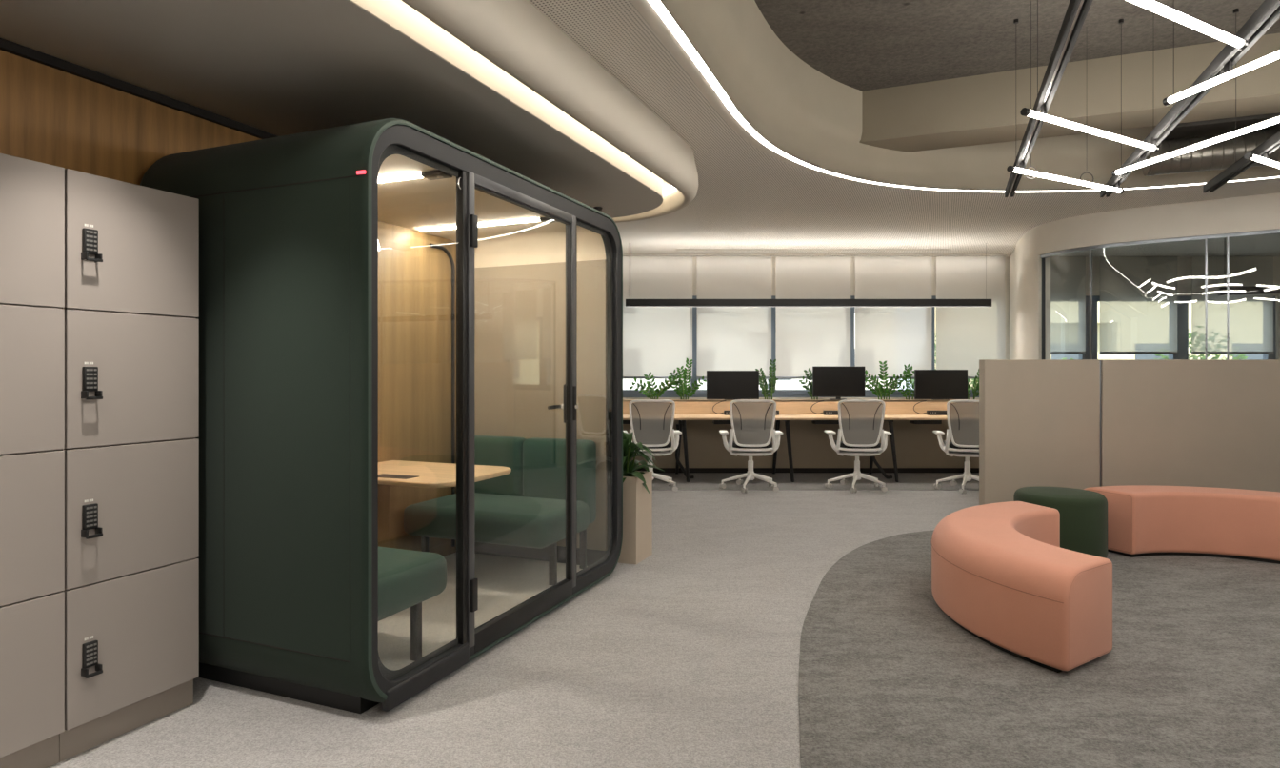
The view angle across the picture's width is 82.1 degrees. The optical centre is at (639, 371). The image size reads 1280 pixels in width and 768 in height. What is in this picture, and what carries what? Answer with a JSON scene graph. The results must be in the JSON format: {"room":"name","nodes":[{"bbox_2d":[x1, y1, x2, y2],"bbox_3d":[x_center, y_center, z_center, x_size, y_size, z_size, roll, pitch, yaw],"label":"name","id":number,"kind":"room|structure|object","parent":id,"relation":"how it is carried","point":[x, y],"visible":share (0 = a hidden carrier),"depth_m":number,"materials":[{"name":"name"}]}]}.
{"room":"open-plan office","nodes":[
{"label":"open-plan office","id":0,"kind":"room"},
{"bbox_2d":[0,49,259,184],"bbox_3d":[-2.393,0.025,2.647,0.132,2.490,8.200,0,0,22],"label":"wall","id":1,"kind":"structure","parent":0,"point":[50,115],"depth_m":2.94,"materials":[{"name":"brown wood"}]},
{"bbox_2d":[0,38,277,139],"bbox_3d":[-2.326,-1.182,2.619,0.035,0.034,8.200,0,0,22],"label":"trim","id":2,"kind":"structure","parent":1,"relation":"attached to","point":[7,46],"depth_m":3.04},
{"bbox_2d":[0,0,698,222],"bbox_3d":[-1.038,-1.356,2.543,5.977,0.316,9.114,0,0,22],"label":"ceiling","id":3,"kind":"structure","parent":0,"point":[279,68],"depth_m":3.02,"materials":[{"name":"grey paint"}]},
{"bbox_2d":[349,0,662,208],"bbox_3d":[-1.228,-1.346,2.476,2.782,0.288,8.345,0,0,0],"label":"light strip","id":4,"kind":"object","parent":3,"relation":"attached to","point":[399,15],"depth_m":3.14,"materials":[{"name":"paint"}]},
{"bbox_2d":[662,184,676,195],"bbox_3d":[-1.093,-1.365,2.516,2.806,0.050,8.537,0,0,0],"label":"light","id":5,"kind":"object","parent":3,"relation":"attached to","point":[670,189],"visible":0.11,"depth_m":5.50,"materials":[{"name":"white plastic"}]},
{"bbox_2d":[47,472,1279,767],"bbox_3d":[2.600,1.328,3.325,15.200,0.124,13.050,0,0,0],"label":"floor","id":6,"kind":"structure","parent":0,"point":[687,654],"depth_m":3.04,"materials":[{"name":"carpet"}]},
{"bbox_2d":[0,153,64,767],"bbox_3d":[-2.169,0.305,2.253,0.554,1.930,0.460,0,0,22],"label":"locker","id":7,"kind":"object","parent":6,"relation":"on","point":[31,192],"visible":1,"depth_m":2.28,"materials":[{"name":"beige laminate"}]},
{"bbox_2d":[59,168,199,761],"bbox_3d":[-1.993,0.305,2.680,0.554,1.930,0.460,0,0,22],"label":"locker","id":8,"kind":"object","parent":6,"relation":"on","point":[131,308],"visible":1,"depth_m":2.56,"materials":[{"name":"beige laminate"}]},
{"bbox_2d":[140,118,622,714],"bbox_3d":[-1.101,0.152,3.881,1.258,2.235,2.273,0,0,22],"label":"pod","id":9,"kind":"object","parent":6,"relation":"on","point":[371,292],"visible":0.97,"depth_m":2.91,"materials":[{"name":"green fabric"}]},
{"bbox_2d":[356,169,365,174],"bbox_3d":[-0.991,-0.708,2.610,0.039,0.012,0.007,0,0,22],"label":"label","id":10,"kind":"object","parent":9,"relation":"on","point":[358,171],"depth_m":2.61,"materials":[{"name":"plastic"}]},
{"bbox_2d":[378,546,446,660],"bbox_3d":[-1.402,0.825,3.187,0.990,0.790,0.573,0,0,22],"label":"bench sofa","id":11,"kind":"object","parent":9,"relation":"on","point":[407,578],"visible":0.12,"depth_m":3.09,"materials":[{"name":"green fabric"}]},
{"bbox_2d":[378,169,452,182],"bbox_3d":[-1.291,-0.867,3.395,0.920,0.025,0.413,0,0,0],"label":"lamp","id":12,"kind":"object","parent":9,"relation":"on","point":[384,175],"depth_m":3.28,"materials":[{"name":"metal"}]},
{"bbox_2d":[378,460,511,547],"bbox_3d":[-1.195,0.873,3.916,0.882,0.694,0.660,0,0,22],"label":"table","id":13,"kind":"object","parent":9,"relation":"on","point":[397,472],"visible":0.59,"depth_m":3.93,"materials":[{"name":"brown wood"}]},
{"bbox_2d":[420,217,558,231],"bbox_3d":[-0.899,-0.867,4.347,0.920,0.025,0.413,0,0,0],"label":"lamp","id":14,"kind":"object","parent":9,"relation":"on","point":[427,224],"depth_m":4.36,"materials":[{"name":"metal"}]},
{"bbox_2d":[403,435,596,585],"bbox_3d":[-0.849,0.825,4.529,0.990,0.790,0.695,0,0,22],"label":"bench sofa","id":15,"kind":"object","parent":9,"relation":"on","point":[526,506],"visible":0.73,"depth_m":4.54,"materials":[{"name":"green fabric"}]},
{"bbox_2d":[618,431,663,563],"bbox_3d":[-0.077,0.825,5.008,0.473,0.890,0.506,0,0,22],"label":"potted plant","id":16,"kind":"object","parent":6,"relation":"on","point":[637,485],"visible":0.56,"depth_m":4.90,"materials":[{"name":"green plant"}]},
{"bbox_2d":[622,399,681,491],"bbox_3d":[0.106,0.777,7.930,0.674,0.979,0.649,0,0,-4],"label":"chair","id":17,"kind":"object","parent":6,"relation":"on","point":[651,420],"visible":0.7,"depth_m":7.69,"materials":[{"name":"white plastic"}]},
{"bbox_2d":[622,414,690,481],"bbox_3d":[-0.030,0.901,8.782,1.217,0.742,0.724,0,0,0],"label":"desk","id":18,"kind":"object","parent":6,"relation":"on","point":[682,418],"visible":0.34,"depth_m":8.48,"materials":[{"name":"brown wood"}]},
{"bbox_2d":[622,420,630,423],"bbox_3d":[-0.160,0.591,8.810,0.320,0.069,0.180,0,0,0],"label":"cable tray","id":19,"kind":"object","parent":18,"relation":"on","point":[624,421],"depth_m":8.72,"materials":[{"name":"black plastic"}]},
{"bbox_2d":[675,423,694,479],"bbox_3d":[0.527,0.949,8.739,0.242,0.644,0.092,0,0,40],"label":"cable conduit","id":20,"kind":"object","parent":6,"relation":"on","point":[677,425],"visible":0.68,"depth_m":8.77,"materials":[{"name":"black plastic"}]},
{"bbox_2d":[687,414,795,481],"bbox_3d":[1.180,0.901,8.782,1.197,0.742,0.724,0,0,0],"label":"desk","id":21,"kind":"object","parent":6,"relation":"on","point":[716,418],"visible":0.62,"depth_m":8.49,"materials":[{"name":"brown wood"}]},
{"bbox_2d":[712,400,730,415],"bbox_3d":[1.011,0.443,9.034,0.236,0.174,0.171,0,0,0],"label":"station","id":22,"kind":"object","parent":21,"relation":"on","point":[726,412],"visible":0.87,"depth_m":8.97,"materials":[{"name":"black plastic"}]},
{"bbox_2d":[712,420,731,423],"bbox_3d":[1.040,0.591,8.810,0.320,0.069,0.180,0,0,0],"label":"cable tray","id":23,"kind":"object","parent":21,"relation":"on","point":[713,421],"depth_m":8.72,"materials":[{"name":"black plastic"}]},
{"bbox_2d":[719,399,782,493],"bbox_3d":[1.191,0.777,7.931,0.674,0.979,0.649,0,0,3],"label":"chair","id":24,"kind":"object","parent":6,"relation":"on","point":[751,420],"visible":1,"depth_m":7.70,"materials":[{"name":"white plastic"}]},
{"bbox_2d":[622,399,979,472],"bbox_3d":[1.825,0.811,9.319,5.450,0.917,0.362,0,0,0],"label":"desk","id":25,"kind":"object","parent":6,"relation":"on","point":[918,450],"visible":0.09,"depth_m":9.14,"materials":[{"name":"brown wood"}]},
{"bbox_2d":[628,371,682,399],"bbox_3d":[0.205,0.194,9.350,0.690,0.382,0.136,0,0,0],"label":"leafy plant","id":26,"kind":"object","parent":25,"relation":"on","point":[651,389],"visible":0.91,"depth_m":9.34,"materials":[{"name":"green plant"}]},
{"bbox_2d":[666,358,706,399],"bbox_3d":[0.586,0.103,9.389,0.538,0.564,0.117,0,0,-7],"label":"leafy plant","id":27,"kind":"object","parent":25,"relation":"on","point":[683,387],"visible":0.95,"depth_m":9.38,"materials":[{"name":"green plant"}]},
{"bbox_2d":[706,370,759,399],"bbox_3d":[1.162,0.171,9.220,0.656,0.365,0.071,0,0,-1],"label":"monitor","id":28,"kind":"object","parent":25,"relation":"on","point":[727,385],"visible":0.91,"depth_m":9.18,"materials":[{"name":"black plastic"}]},
{"bbox_2d":[755,359,778,399],"bbox_3d":[1.631,0.112,9.359,0.342,0.544,0.109,0,0,-16],"label":"leafy plant","id":29,"kind":"object","parent":25,"relation":"on","point":[772,381],"visible":0.92,"depth_m":9.35,"materials":[{"name":"green plant"}]},
{"bbox_2d":[799,367,818,399],"bbox_3d":[2.191,0.166,9.389,0.353,0.436,0.059,0,0,-15],"label":"leafy plant","id":30,"kind":"object","parent":25,"relation":"on","point":[810,392],"visible":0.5,"depth_m":9.38,"materials":[{"name":"green plant"}]},
{"bbox_2d":[812,366,864,399],"bbox_3d":[2.491,0.144,9.220,0.656,0.419,0.070,0,0,0],"label":"monitor","id":31,"kind":"object","parent":25,"relation":"on","point":[837,382],"visible":0.91,"depth_m":9.18,"materials":[{"name":"black plastic"}]},
{"bbox_2d":[864,360,914,399],"bbox_3d":[3.124,0.122,9.358,0.794,0.526,0.158,0,0,0],"label":"leafy plant","id":32,"kind":"object","parent":25,"relation":"on","point":[878,386],"visible":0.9,"depth_m":9.34,"materials":[{"name":"green plant"}]},
{"bbox_2d":[888,363,914,399],"bbox_3d":[3.415,0.142,9.427,0.483,0.486,0.093,0,0,0],"label":"leafy plant","id":33,"kind":"object","parent":25,"relation":"on","point":[908,388],"visible":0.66,"depth_m":9.43,"materials":[{"name":"green plant"}]},
{"bbox_2d":[914,369,967,399],"bbox_3d":[3.773,0.165,9.220,0.656,0.377,0.071,0,0,1],"label":"monitor","id":34,"kind":"object","parent":25,"relation":"on","point":[929,384],"visible":1,"depth_m":9.18,"materials":[{"name":"black plastic"}]},
{"bbox_2d":[967,368,979,399],"bbox_3d":[4.349,0.141,9.410,0.516,0.487,0.127,0,0,0],"label":"leafy plant","id":35,"kind":"object","parent":25,"relation":"on","point":[975,391],"visible":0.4,"depth_m":9.40,"materials":[{"name":"green plant"}]},
{"bbox_2d":[785,414,899,481],"bbox_3d":[2.380,0.901,8.782,1.197,0.742,0.724,0,0,0],"label":"desk","id":36,"kind":"object","parent":6,"relation":"on","point":[815,418],"visible":0.7,"depth_m":8.48,"materials":[{"name":"brown wood"}]},
{"bbox_2d":[810,400,838,415],"bbox_3d":[2.288,0.443,9.034,0.356,0.174,0.171,0,0,0],"label":"station","id":37,"kind":"object","parent":36,"relation":"on","point":[825,412],"visible":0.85,"depth_m":8.95,"materials":[{"name":"black plastic"}]},
{"bbox_2d":[811,420,839,423],"bbox_3d":[2.240,0.591,8.810,0.320,0.069,0.180,0,0,0],"label":"cable tray","id":38,"kind":"object","parent":36,"relation":"on","point":[812,421],"depth_m":8.72,"materials":[{"name":"black plastic"}]},
{"bbox_2d":[823,399,891,493],"bbox_3d":[2.341,0.777,7.931,0.674,0.979,0.649,0,0,6],"label":"chair","id":39,"kind":"object","parent":6,"relation":"on","point":[861,421],"visible":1,"depth_m":7.70,"materials":[{"name":"white plastic"}]},
{"bbox_2d":[871,455,892,479],"bbox_3d":[2.877,0.949,8.739,0.242,0.644,0.092,0,0,40],"label":"cable conduit","id":40,"kind":"object","parent":6,"relation":"on","point":[879,467],"visible":0.62,"depth_m":8.71,"materials":[{"name":"black plastic"}]},
{"bbox_2d":[884,414,964,473],"bbox_3d":[3.565,0.901,8.782,1.167,0.742,0.724,0,0,0],"label":"desk","id":41,"kind":"object","parent":6,"relation":"on","point":[913,418],"visible":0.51,"depth_m":8.72,"materials":[{"name":"brown wood"}]},
{"bbox_2d":[909,420,941,423],"bbox_3d":[3.425,0.591,8.810,0.320,0.069,0.180,0,0,0],"label":"cable tray","id":42,"kind":"object","parent":41,"relation":"on","point":[910,421],"depth_m":8.72,"materials":[{"name":"black plastic"}]},
{"bbox_2d":[913,400,946,415],"bbox_3d":[3.565,0.443,9.034,0.376,0.174,0.171,0,0,0],"label":"station","id":43,"kind":"object","parent":41,"relation":"on","point":[929,412],"visible":0.92,"depth_m":8.95,"materials":[{"name":"black plastic"}]},
{"bbox_2d":[932,399,979,494],"bbox_3d":[3.496,0.777,7.851,0.674,0.979,0.649,0,0,14],"label":"chair","id":44,"kind":"object","parent":6,"relation":"on","point":[963,414],"visible":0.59,"depth_m":7.65,"materials":[{"name":"white plastic"}]},
{"bbox_2d":[931,500,1112,672],"bbox_3d":[1.964,1.046,3.959,0.732,0.440,1.898,0,0,20],"label":"bench","id":45,"kind":"object","parent":6,"relation":"on","point":[1001,571],"visible":1,"depth_m":3.29,"materials":[{"name":"fabric"}]},
{"bbox_2d":[979,359,1100,504],"bbox_3d":[3.183,0.588,5.848,0.924,1.365,0.135,0,0,0],"label":"screen","id":46,"kind":"object","parent":6,"relation":"on","point":[1040,419],"visible":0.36,"depth_m":5.80,"materials":[{"name":"beige fabric"}]},
{"bbox_2d":[1013,485,1107,558],"bbox_3d":[2.885,1.044,5.050,0.562,0.444,0.562,0,0,0],"label":"pouf","id":47,"kind":"object","parent":6,"relation":"on","point":[1083,513],"visible":0.71,"depth_m":4.79,"materials":[{"name":"green fabric"}]},
{"bbox_2d":[1083,484,1279,563],"bbox_3d":[4.051,1.046,4.982,1.886,0.440,0.726,0,0,30],"label":"bench","id":48,"kind":"object","parent":6,"relation":"on","point":[1143,519],"visible":0.8,"depth_m":5.00,"materials":[{"name":"fabric"}]},
{"bbox_2d":[1099,359,1279,492],"bbox_3d":[4.551,0.588,5.848,1.797,1.365,0.135,0,0,0],"label":"screen","id":49,"kind":"object","parent":6,"relation":"on","point":[1212,423],"visible":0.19,"depth_m":5.80,"materials":[{"name":"beige fabric"}]},
{"bbox_2d":[528,0,1279,256],"bbox_3d":[2.600,-1.510,3.225,15.200,0.001,12.850,0,0,0],"label":"ceiling","id":50,"kind":"structure","parent":0,"point":[746,197],"depth_m":6.71,"materials":[{"name":"beige paint"}]},
{"bbox_2d":[625,242,991,306],"bbox_3d":[1.974,-1.135,8.620,4.283,0.750,0.060,0,0,0],"label":"linear pendant","id":51,"kind":"object","parent":50,"relation":"hanging from","point":[630,302],"visible":1,"depth_m":8.59,"materials":[{"name":"black plastic"}]},
{"bbox_2d":[675,248,949,249],"bbox_3d":[2.130,-1.513,9.080,3.380,0.014,0.044,0,0,0],"label":"ceiling vent","id":52,"kind":"object","parent":50,"relation":"in","point":[675,249],"visible":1,"depth_m":9.06,"materials":[{"name":"paint"}]},
{"bbox_2d":[622,253,1006,255],"bbox_3d":[1.150,-1.500,9.435,7.100,0.020,0.050,0,0,0],"label":"recessed light","id":53,"kind":"object","parent":50,"relation":"in","point":[623,253],"visible":0.64,"depth_m":9.41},
{"bbox_2d":[1218,238,1279,296],"bbox_3d":[7.475,-1.170,7.550,2.462,0.680,0.061,0,0,24],"label":"linear pendant","id":54,"kind":"object","parent":50,"relation":"hanging from","point":[1274,289],"visible":0.87,"depth_m":7.92,"materials":[{"name":"black plastic"}]},
{"bbox_2d":[622,256,1279,399],"bbox_3d":[2.600,-0.490,9.760,15.200,3.520,0.220,0,0,0],"label":"wall","id":55,"kind":"structure","parent":0,"point":[1070,275],"depth_m":9.65,"materials":[{"name":"paint"}]},
{"bbox_2d":[622,295,694,397],"bbox_3d":[0.189,-0.335,9.720,1.048,1.350,0.080,0,0,0],"label":"window","id":56,"kind":"structure","parent":55,"relation":"in","point":[626,392],"depth_m":9.68,"materials":[{"name":"clear glass"}]},
{"bbox_2d":[622,256,692,379],"bbox_3d":[0.189,-0.707,9.595,0.992,1.603,0.016,0,0,0],"label":"roller blind","id":57,"kind":"object","parent":56,"relation":"attached to","point":[657,340],"visible":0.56,"depth_m":9.60,"materials":[{"name":"fabric"}]},
{"bbox_2d":[694,295,772,397],"bbox_3d":[1.229,-0.335,9.720,1.032,1.350,0.080,0,0,0],"label":"window","id":58,"kind":"structure","parent":55,"relation":"in","point":[699,392],"depth_m":9.68,"materials":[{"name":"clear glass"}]},
{"bbox_2d":[697,256,771,379],"bbox_3d":[1.229,-0.707,9.595,0.976,1.603,0.016,0,0,0],"label":"roller blind","id":59,"kind":"object","parent":58,"relation":"attached to","point":[729,338],"visible":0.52,"depth_m":9.60,"materials":[{"name":"fabric"}]},
{"bbox_2d":[772,295,813,397],"bbox_3d":[2.263,-0.335,9.720,1.035,1.350,0.080,0,0,0],"label":"window","id":60,"kind":"structure","parent":55,"relation":"in","point":[778,392],"depth_m":9.68,"materials":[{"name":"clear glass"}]},
{"bbox_2d":[775,256,850,379],"bbox_3d":[2.263,-0.707,9.595,0.979,1.603,0.016,0,0,0],"label":"roller blind","id":61,"kind":"object","parent":60,"relation":"attached to","point":[806,337],"visible":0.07,"depth_m":9.60,"materials":[{"name":"fabric"}]},
{"bbox_2d":[850,295,914,397],"bbox_3d":[3.310,-0.335,9.720,1.060,1.350,0.080,0,0,0],"label":"window","id":62,"kind":"structure","parent":55,"relation":"in","point":[868,392],"depth_m":9.68,"materials":[{"name":"clear glass"}]},
{"bbox_2d":[855,256,931,379],"bbox_3d":[3.310,-0.707,9.595,1.004,1.603,0.016,0,0,0],"label":"roller blind","id":63,"kind":"object","parent":62,"relation":"attached to","point":[899,336],"visible":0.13,"depth_m":9.60,"materials":[{"name":"fabric"}]},
{"bbox_2d":[931,295,979,397],"bbox_3d":[4.320,-0.335,9.720,0.960,1.350,0.080,0,0,0],"label":"window","id":64,"kind":"structure","parent":55,"relation":"in","point":[932,296],"depth_m":9.68,"materials":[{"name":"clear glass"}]},
{"bbox_2d":[936,256,1005,379],"bbox_3d":[4.320,-0.707,9.595,0.904,1.603,0.016,0,0,0],"label":"roller blind","id":65,"kind":"object","parent":64,"relation":"attached to","point":[966,336],"visible":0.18,"depth_m":9.60,"materials":[{"name":"fabric"}]},
{"bbox_2d":[1050,295,1089,359],"bbox_3d":[5.425,-0.335,9.720,1.010,1.350,0.080,0,0,0],"label":"window","id":66,"kind":"structure","parent":55,"relation":"in","point":[1084,300],"depth_m":9.68,"materials":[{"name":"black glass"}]},
{"bbox_2d":[1050,351,1085,354],"bbox_3d":[5.410,-0.869,9.595,0.824,1.278,0.016,0,0,0],"label":"roller blind","id":67,"kind":"object","parent":66,"relation":"attached to","point":[1051,352],"visible":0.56,"depth_m":9.59,"materials":[{"name":"fabric"}]},
{"bbox_2d":[1092,295,1180,359],"bbox_3d":[6.530,-0.335,9.720,1.200,1.350,0.080,0,0,0],"label":"window","id":68,"kind":"structure","parent":55,"relation":"in","point":[1174,301],"depth_m":9.68,"materials":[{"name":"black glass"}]},
{"bbox_2d":[1099,351,1178,354],"bbox_3d":[6.515,-0.869,9.595,1.014,1.278,0.016,0,0,0],"label":"roller blind","id":69,"kind":"object","parent":68,"relation":"attached to","point":[1100,352],"visible":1,"depth_m":9.59,"materials":[{"name":"fabric"}]},
{"bbox_2d":[1180,295,1275,359],"bbox_3d":[7.755,-0.335,9.720,1.250,1.350,0.080,0,0,0],"label":"window","id":70,"kind":"structure","parent":55,"relation":"in","point":[1269,301],"depth_m":9.68,"materials":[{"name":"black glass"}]},
{"bbox_2d":[1191,351,1273,354],"bbox_3d":[7.740,-0.869,9.595,1.064,1.278,0.016,0,0,0],"label":"roller blind","id":71,"kind":"object","parent":70,"relation":"attached to","point":[1192,352],"visible":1,"depth_m":9.59,"materials":[{"name":"fabric"}]},
{"bbox_2d":[629,0,1279,194],"bbox_3d":[2.842,-1.838,1.663,6.534,0.664,9.285,0,0,24],"label":"ceiling","id":72,"kind":"structure","parent":0,"point":[814,117],"depth_m":5.40,"materials":[{"name":"beige paint"}]},
{"bbox_2d":[648,0,1279,192],"bbox_3d":[2.842,-1.508,1.663,6.384,0.004,9.135,0,0,24],"label":"led strip","id":73,"kind":"object","parent":72,"relation":"attached to","point":[657,5],"visible":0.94,"depth_m":4.21,"materials":[{"name":"white plastic"}]},
{"bbox_2d":[1141,128,1279,176],"bbox_3d":[4.831,-1.620,5.200,2.100,0.262,0.262,0,0,22],"label":"spiral duct","id":74,"kind":"object","parent":72,"relation":"attached to","point":[1219,155],"visible":0.63,"depth_m":5.38,"materials":[{"name":"silver metal"}]},
{"bbox_2d":[1162,112,1279,139],"bbox_3d":[4.843,-1.880,5.155,1.900,0.208,0.360,0,0,22],"label":"duct","id":75,"kind":"object","parent":72,"relation":"attached to","point":[1225,126],"visible":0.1,"depth_m":5.34,"materials":[{"name":"grey metal"}]},
{"bbox_2d":[754,0,1279,91],"bbox_3d":[2.600,-2.250,3.350,15.200,0.200,13.100,0,0,0],"label":"ceiling slab","id":76,"kind":"structure","parent":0,"point":[861,45],"depth_m":4.65,"materials":[{"name":"concrete"}]},
{"bbox_2d":[1024,0,1037,179],"bbox_3d":[2.261,-1.631,4.246,0.076,1.038,0.005,0,0,0],"label":"cable","id":77,"kind":"object","parent":76,"relation":"hanging from","point":[1030,0],"visible":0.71,"depth_m":4.25,"materials":[{"name":"metal"}]},
{"bbox_2d":[1004,0,1092,197],"bbox_3d":[1.233,-1.663,1.902,0.053,0.974,6.600,0,0,22],"label":"track","id":78,"kind":"object","parent":76,"relation":"hanging from","point":[1077,10],"visible":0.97,"depth_m":2.96,"materials":[{"name":"metal"}]},
{"bbox_2d":[1126,0,1248,49],"bbox_3d":[1.609,-1.150,2.283,1.084,0.072,0.032,0,0,-28],"label":"tube light","id":79,"kind":"object","parent":78,"relation":"attached to","point":[1240,44],"visible":1,"depth_m":2.37,"materials":[{"name":"white plastic"}]},
{"bbox_2d":[859,33,1279,152],"bbox_3d":[4.279,-1.965,4.801,5.600,0.410,0.420,0,0,22],"label":"beam","id":80,"kind":"structure","parent":76,"relation":"attached to","point":[982,109],"depth_m":5.13,"materials":[{"name":"grey paint"}]},
{"bbox_2d":[1100,0,1279,197],"bbox_3d":[1.876,-1.663,1.902,0.053,0.974,6.600,0,0,22],"label":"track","id":81,"kind":"object","parent":76,"relation":"hanging from","point":[1266,15],"visible":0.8,"depth_m":3.09,"materials":[{"name":"metal"}]},
{"bbox_2d":[1006,160,1123,193],"bbox_3d":[2.537,-1.150,4.344,1.084,0.072,0.033,0,0,-28],"label":"tube light","id":82,"kind":"object","parent":81,"relation":"hanging from","point":[1021,170],"visible":1,"depth_m":4.30,"materials":[{"name":"white plastic"}]},
{"bbox_2d":[1020,103,1159,152],"bbox_3d":[2.142,-1.150,3.459,1.085,0.072,0.032,0,0,-29],"label":"tube light","id":83,"kind":"object","parent":81,"relation":"attached to","point":[1025,111],"visible":1,"depth_m":3.41,"materials":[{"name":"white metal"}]},
{"bbox_2d":[1111,116,1279,176],"bbox_3d":[2.818,-1.150,3.566,0.033,0.072,1.268,0,0,-10],"label":"tube light","id":84,"kind":"object","parent":81,"relation":"attached to","point":[1143,162],"visible":0.98,"depth_m":3.68,"materials":[{"name":"white plastic"}]},
{"bbox_2d":[1162,50,1279,105],"bbox_3d":[2.290,-1.150,2.543,0.033,0.072,1.084,0,0,-9],"label":"tube light","id":85,"kind":"object","parent":81,"relation":"attached to","point":[1230,72],"visible":1,"depth_m":2.81,"materials":[{"name":"white plastic"}]},
{"bbox_2d":[1202,8,1279,192],"bbox_3d":[2.512,-1.663,1.866,0.056,0.974,6.400,0,0,22],"label":"track","id":86,"kind":"object","parent":76,"relation":"hanging from","point":[1272,143],"visible":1,"depth_m":4.31,"materials":[{"name":"metal"}]},
{"bbox_2d":[1243,150,1279,168],"bbox_3d":[3.649,-1.150,4.112,1.084,0.072,0.032,0,0,-30],"label":"tube light","id":87,"kind":"object","parent":86,"relation":"attached to","point":[1249,155],"visible":0.99,"depth_m":3.93,"materials":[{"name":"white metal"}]},
{"bbox_2d":[1009,225,1050,359],"bbox_3d":[4.517,-0.120,8.621,0.184,2.780,2.187,0,0,20],"label":"wall","id":88,"kind":"structure","parent":0,"point":[1025,261],"depth_m":7.94,"materials":[{"name":"paint"}]},
{"bbox_2d":[1038,192,1279,255],"bbox_3d":[6.995,-1.357,5.947,6.550,0.305,1.075,0,0,21],"label":"wall","id":89,"kind":"structure","parent":0,"point":[1259,211],"depth_m":6.64,"materials":[{"name":"paint"}]},
{"bbox_2d":[1040,228,1279,359],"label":"window","id":90,"kind":"structure","parent":89,"relation":"in","point":[1268,231],"depth_m":6.67,"materials":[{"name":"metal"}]},
{"label":"outside","id":91,"kind":"structure","parent":0,"visible":0},
{"bbox_3d":[15.000,4.370,40.025,90.000,0.200,59.950,0,0,0],"label":"ground","id":92,"kind":"structure","parent":91,"visible":0},
{"bbox_2d":[622,306,897,389],"bbox_3d":[2.750,-2.380,36.600,17.900,13.300,9.200,0,0,0],"label":"apartment building","id":93,"kind":"structure","parent":92,"relation":"on","point":[781,384],"depth_m":33.00,"materials":[{"name":"white"}]},
{"bbox_2d":[911,334,979,389],"bbox_3d":[8.102,1.554,19.010,2.242,5.448,2.223,0,0,0],"label":"tree","id":94,"kind":"object","parent":92,"relation":"on","point":[912,380],"visible":0.02,"depth_m":18.96,"materials":[{"name":"green plant"}]},
{"bbox_2d":[934,301,1262,386],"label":"window","id":95,"kind":"structure","parent":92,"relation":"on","point":[1121,326],"depth_m":27.00,"materials":[{"name":"glass"}]},
{"bbox_2d":[1153,325,1247,359],"bbox_3d":[15.196,1.509,20.008,2.466,5.537,2.428,0,0,0],"label":"tree","id":96,"kind":"object","parent":92,"relation":"on","point":[1193,334],"visible":0.08,"depth_m":19.92,"materials":[{"name":"green plant"}]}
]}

